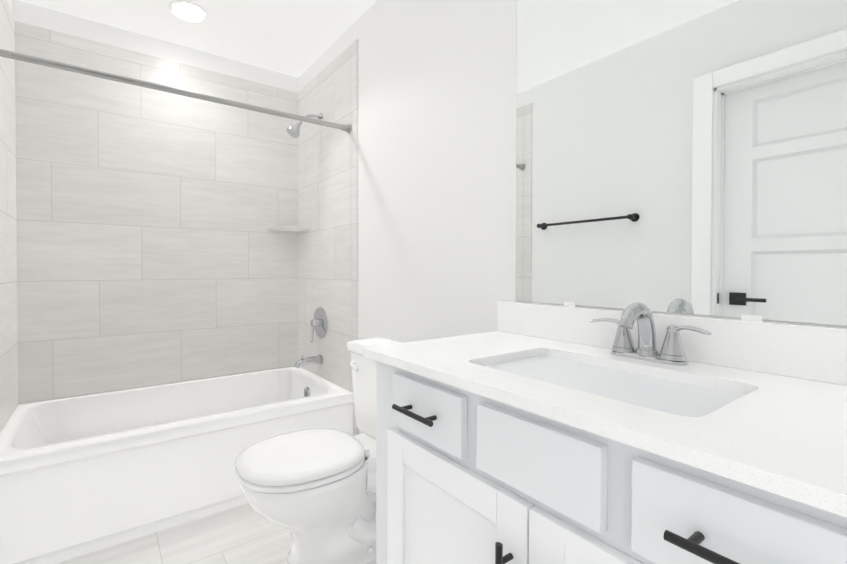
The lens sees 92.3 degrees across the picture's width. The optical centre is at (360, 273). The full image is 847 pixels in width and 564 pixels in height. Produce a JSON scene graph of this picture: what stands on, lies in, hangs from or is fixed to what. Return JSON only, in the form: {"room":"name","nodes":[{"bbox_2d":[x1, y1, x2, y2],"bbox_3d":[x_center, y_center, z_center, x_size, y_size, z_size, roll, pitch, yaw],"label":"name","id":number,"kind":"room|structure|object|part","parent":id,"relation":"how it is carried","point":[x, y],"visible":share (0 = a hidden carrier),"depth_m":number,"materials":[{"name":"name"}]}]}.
{"room":"bathroom","nodes":[
{"label":"bathroom","id":0,"kind":"room"},
{"bbox_2d":[7,0,11,11],"bbox_3d":[-1.280,-0.128,1.197,0.120,2.440,1.823,0,1,-33],"label":"wall","id":1,"kind":"structure","parent":0,"point":[10,3],"depth_m":1.95,"materials":[{"name":"white paint"}]},
{"bbox_2d":[0,0,17,431],"bbox_3d":[-1.500,-0.078,1.665,0.012,2.330,0.774,0,1,-33],"label":"wall tile","id":2,"kind":"structure","parent":1,"relation":"attached to","point":[8,327],"depth_m":1.81,"materials":[{"name":"grey tile"}]},
{"bbox_2d":[12,0,297,92],"bbox_3d":[-1.110,-0.142,2.458,1.764,2.440,0.120,0,1,-33],"label":"wall","id":3,"kind":"structure","parent":0,"point":[38,16],"depth_m":2.29,"materials":[{"name":"white paint"}]},
{"bbox_2d":[15,21,297,404],"bbox_3d":[-1.075,-0.086,2.403,1.524,2.330,0.012,0,1,-33],"label":"wall tile","id":4,"kind":"structure","parent":3,"relation":"attached to","point":[152,250],"depth_m":2.29,"materials":[{"name":"grey tile"}]},
{"bbox_2d":[268,226,310,230],"bbox_3d":[-0.472,-0.305,2.652,0.215,0.022,0.214,0,1,-33],"label":"corner shelf","id":5,"kind":"object","parent":4,"relation":"attached to","point":[291,228],"visible":1,"depth_m":2.66,"materials":[{"name":"tile"}]},
{"bbox_2d":[18,0,376,77],"bbox_3d":[-0.044,-1.393,0.774,1.764,0.100,4.081,0,1,-33],"label":"ceiling","id":6,"kind":"structure","parent":0,"point":[296,38],"depth_m":2.19,"materials":[{"name":"white paint"}]},
{"bbox_2d":[169,0,207,22],"bbox_3d":[-0.891,-1.355,2.084,0.184,0.008,0.184,0,1,-33],"label":"recessed light","id":7,"kind":"object","parent":6,"relation":"in","point":[188,12],"depth_m":2.07,"materials":[{"name":"white"}]},
{"bbox_2d":[56,503,375,563],"bbox_3d":[-0.044,1.147,0.803,1.764,0.100,4.081,0,1,-33],"label":"floor","id":8,"kind":"structure","parent":0,"point":[245,534],"depth_m":1.61,"materials":[{"name":"tile"}]},
{"bbox_2d":[0,366,353,563],"bbox_3d":[-0.869,0.864,2.092,1.520,0.437,0.749,0,1,-33],"label":"bathtub","id":9,"kind":"object","parent":8,"relation":"on","point":[82,475],"visible":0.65,"depth_m":1.73,"materials":[{"name":"white ceramic"}]},
{"bbox_2d":[237,433,375,563],"bbox_3d":[-0.101,0.895,1.570,0.742,0.386,0.372,0,1,-33],"label":"toilet bowl","id":10,"kind":"object","parent":8,"relation":"on","point":[334,522],"visible":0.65,"depth_m":1.44,"materials":[{"name":"white ceramic"}]},
{"bbox_2d":[235,456,364,493],"bbox_3d":[-0.221,0.690,1.492,0.470,0.020,0.376,0,1,-33],"label":"seat","id":11,"kind":"object","parent":10,"relation":"on","point":[296,487],"visible":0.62,"depth_m":1.31,"materials":[{"name":"white plastic"}]},
{"bbox_2d":[235,428,369,485],"bbox_3d":[-0.217,0.673,1.494,0.477,0.052,0.374,0,1,-33],"label":"lid","id":12,"kind":"object","parent":11,"relation":"on","point":[299,457],"visible":0.98,"depth_m":1.43,"materials":[{"name":"white plastic"}]},
{"bbox_2d":[350,352,375,439],"bbox_3d":[0.137,0.526,1.718,0.202,0.349,0.444,0,1,-33],"label":"toilet tank","id":13,"kind":"object","parent":10,"relation":"on","point":[364,386],"visible":0.23,"depth_m":1.73,"materials":[{"name":"white ceramic"}]},
{"bbox_2d":[350,361,358,371],"bbox_3d":[-0.026,0.403,1.762,0.036,0.032,0.085,0,1,-33],"label":"lever","id":14,"kind":"object","parent":13,"relation":"attached to","point":[353,365],"visible":1,"depth_m":1.75,"materials":[{"name":"white metal"}]},
{"bbox_2d":[346,338,402,355],"bbox_3d":[0.134,0.329,1.713,0.218,0.044,0.468,0,1,-33],"label":"toilet tank lid","id":15,"kind":"object","parent":13,"relation":"on","point":[355,346],"visible":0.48,"depth_m":1.80,"materials":[{"name":"white ceramic"}]},
{"bbox_2d":[376,356,846,563],"bbox_3d":[0.487,0.609,0.826,0.592,0.775,0.911,0,1,-33],"label":"vanity cabinet","id":16,"kind":"object","parent":8,"relation":"on","point":[672,397],"depth_m":0.61,"materials":[{"name":"white paint"}]},
{"bbox_3d":[0.121,0.306,0.882,0.038,0.012,0.125,0,1,-33],"label":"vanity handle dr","id":17,"kind":"part","parent":16,"relation":"part of","materials":[{"name":"black metal"}]},
{"bbox_3d":[0.145,0.306,0.897,0.018,0.124,0.228,0,1,-33],"label":"bathroom vanity drawer","id":18,"kind":"part","parent":16,"relation":"part of","materials":[{"name":"white wood"}]},
{"bbox_2d":[387,428,533,563],"bbox_3d":[0.180,0.683,0.847,0.018,0.592,0.394,0,1,-33],"label":"door","id":19,"kind":"structure","parent":16,"relation":"attached to","point":[442,509],"depth_m":0.85,"materials":[{"name":"white paint"}]},
{"bbox_2d":[495,542,512,563],"bbox_3d":[0.245,0.538,0.690,0.038,0.160,0.012,0,1,-33],"label":"door handle","id":20,"kind":"object","parent":16,"relation":"attached to","point":[500,558],"visible":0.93,"depth_m":0.68,"materials":[{"name":"black metal"}]},
{"bbox_3d":[0.288,0.308,0.673,0.018,0.124,0.228,0,1,-33],"label":"bathroom vanity drawer","id":21,"kind":"part","parent":16,"relation":"part of","materials":[{"name":"white wood"}]},
{"bbox_2d":[529,506,642,563],"bbox_3d":[0.392,0.687,0.514,0.018,0.592,0.390,0,1,-33],"label":"door","id":22,"kind":"structure","parent":16,"relation":"attached to","point":[553,539],"depth_m":0.62,"materials":[{"name":"white paint"}]},
{"bbox_2d":[363,331,846,517],"bbox_3d":[0.493,0.211,0.836,0.567,0.021,0.934,0,1,-33],"label":"countertop","id":23,"kind":"structure","parent":16,"relation":"on","point":[784,436],"depth_m":0.60,"materials":[{"name":"stone"}]},
{"bbox_2d":[590,302,711,365],"bbox_3d":[0.634,0.132,0.922,0.143,0.135,0.246,0,1,-33],"label":"vanity faucet","id":24,"kind":"object","parent":23,"relation":"on","point":[672,351],"visible":1,"depth_m":0.92,"materials":[{"name":"silver metal"}]},
{"bbox_3d":[0.407,0.311,0.433,0.038,0.012,0.125,0,1,-33],"label":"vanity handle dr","id":25,"kind":"part","parent":16,"relation":"part of","materials":[{"name":"black metal"}]},
{"bbox_3d":[0.431,0.311,0.449,0.018,0.124,0.228,0,1,-33],"label":"bathroom vanity drawer","id":26,"kind":"part","parent":16,"relation":"part of","materials":[{"name":"white wood"}]},
{"bbox_2d":[298,0,846,434],"bbox_3d":[0.327,-0.134,1.734,0.120,2.440,2.646,0,1,-33],"label":"wall","id":27,"kind":"structure","parent":0,"point":[437,91],"depth_m":1.65,"materials":[{"name":"white paint"}]},
{"bbox_2d":[298,39,357,435],"bbox_3d":[-0.226,-0.087,2.478,0.012,2.330,0.774,0,1,-33],"label":"wall tile","id":28,"kind":"structure","parent":27,"relation":"attached to","point":[328,214],"depth_m":2.39,"materials":[{"name":"grey tile"}]},
{"bbox_2d":[0,49,351,133],"bbox_3d":[-0.695,-0.789,1.800,1.502,0.052,0.052,0,1,-33],"label":"shower curtain rod","id":29,"kind":"object","parent":28,"relation":"attached to","point":[83,70],"visible":1,"depth_m":1.69,"materials":[{"name":"grey metal"}]},
{"bbox_2d":[287,113,322,137],"bbox_3d":[-0.342,-0.906,2.435,0.222,0.181,0.084,0,1,-33],"label":"shower head","id":30,"kind":"object","parent":28,"relation":"attached to","point":[293,131],"visible":0.9,"depth_m":2.40},
{"bbox_2d":[294,355,322,368],"bbox_3d":[-0.323,0.533,2.463,0.177,0.075,0.060,0,1,-33],"label":"tub spout","id":31,"kind":"object","parent":28,"relation":"attached to","point":[310,360],"visible":1,"depth_m":2.45,"materials":[{"name":"silver metal"}]},
{"bbox_2d":[310,307,327,341],"bbox_3d":[-0.287,0.309,2.484,0.093,0.206,0.194,0,1,-33],"label":"shower valve","id":32,"kind":"object","parent":28,"relation":"attached to","point":[319,323],"visible":1,"depth_m":2.47,"materials":[{"name":"silver metal"}]},
{"bbox_2d":[564,302,762,321],"bbox_3d":[0.715,0.090,1.008,0.008,0.012,0.422,0,1,-33],"label":"mirror clip","id":33,"kind":"object","parent":27,"relation":"attached to","point":[743,317],"visible":1,"depth_m":0.85,"materials":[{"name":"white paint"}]},
{"bbox_2d":[497,301,846,385],"bbox_3d":[0.724,0.148,0.982,0.020,0.102,0.934,0,1,-33],"label":"backsplash","id":34,"kind":"structure","parent":27,"relation":"attached to","point":[814,353],"depth_m":0.87,"materials":[{"name":"stone"}]},
{"bbox_2d":[516,0,846,325],"bbox_3d":[0.716,-0.428,1.003,0.006,1.040,0.758,0,1,-33],"label":"mirror","id":35,"kind":"object","parent":27,"relation":"attached to","point":[683,156],"visible":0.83,"depth_m":0.94,"materials":[{"name":"clear glass"}]}
]}

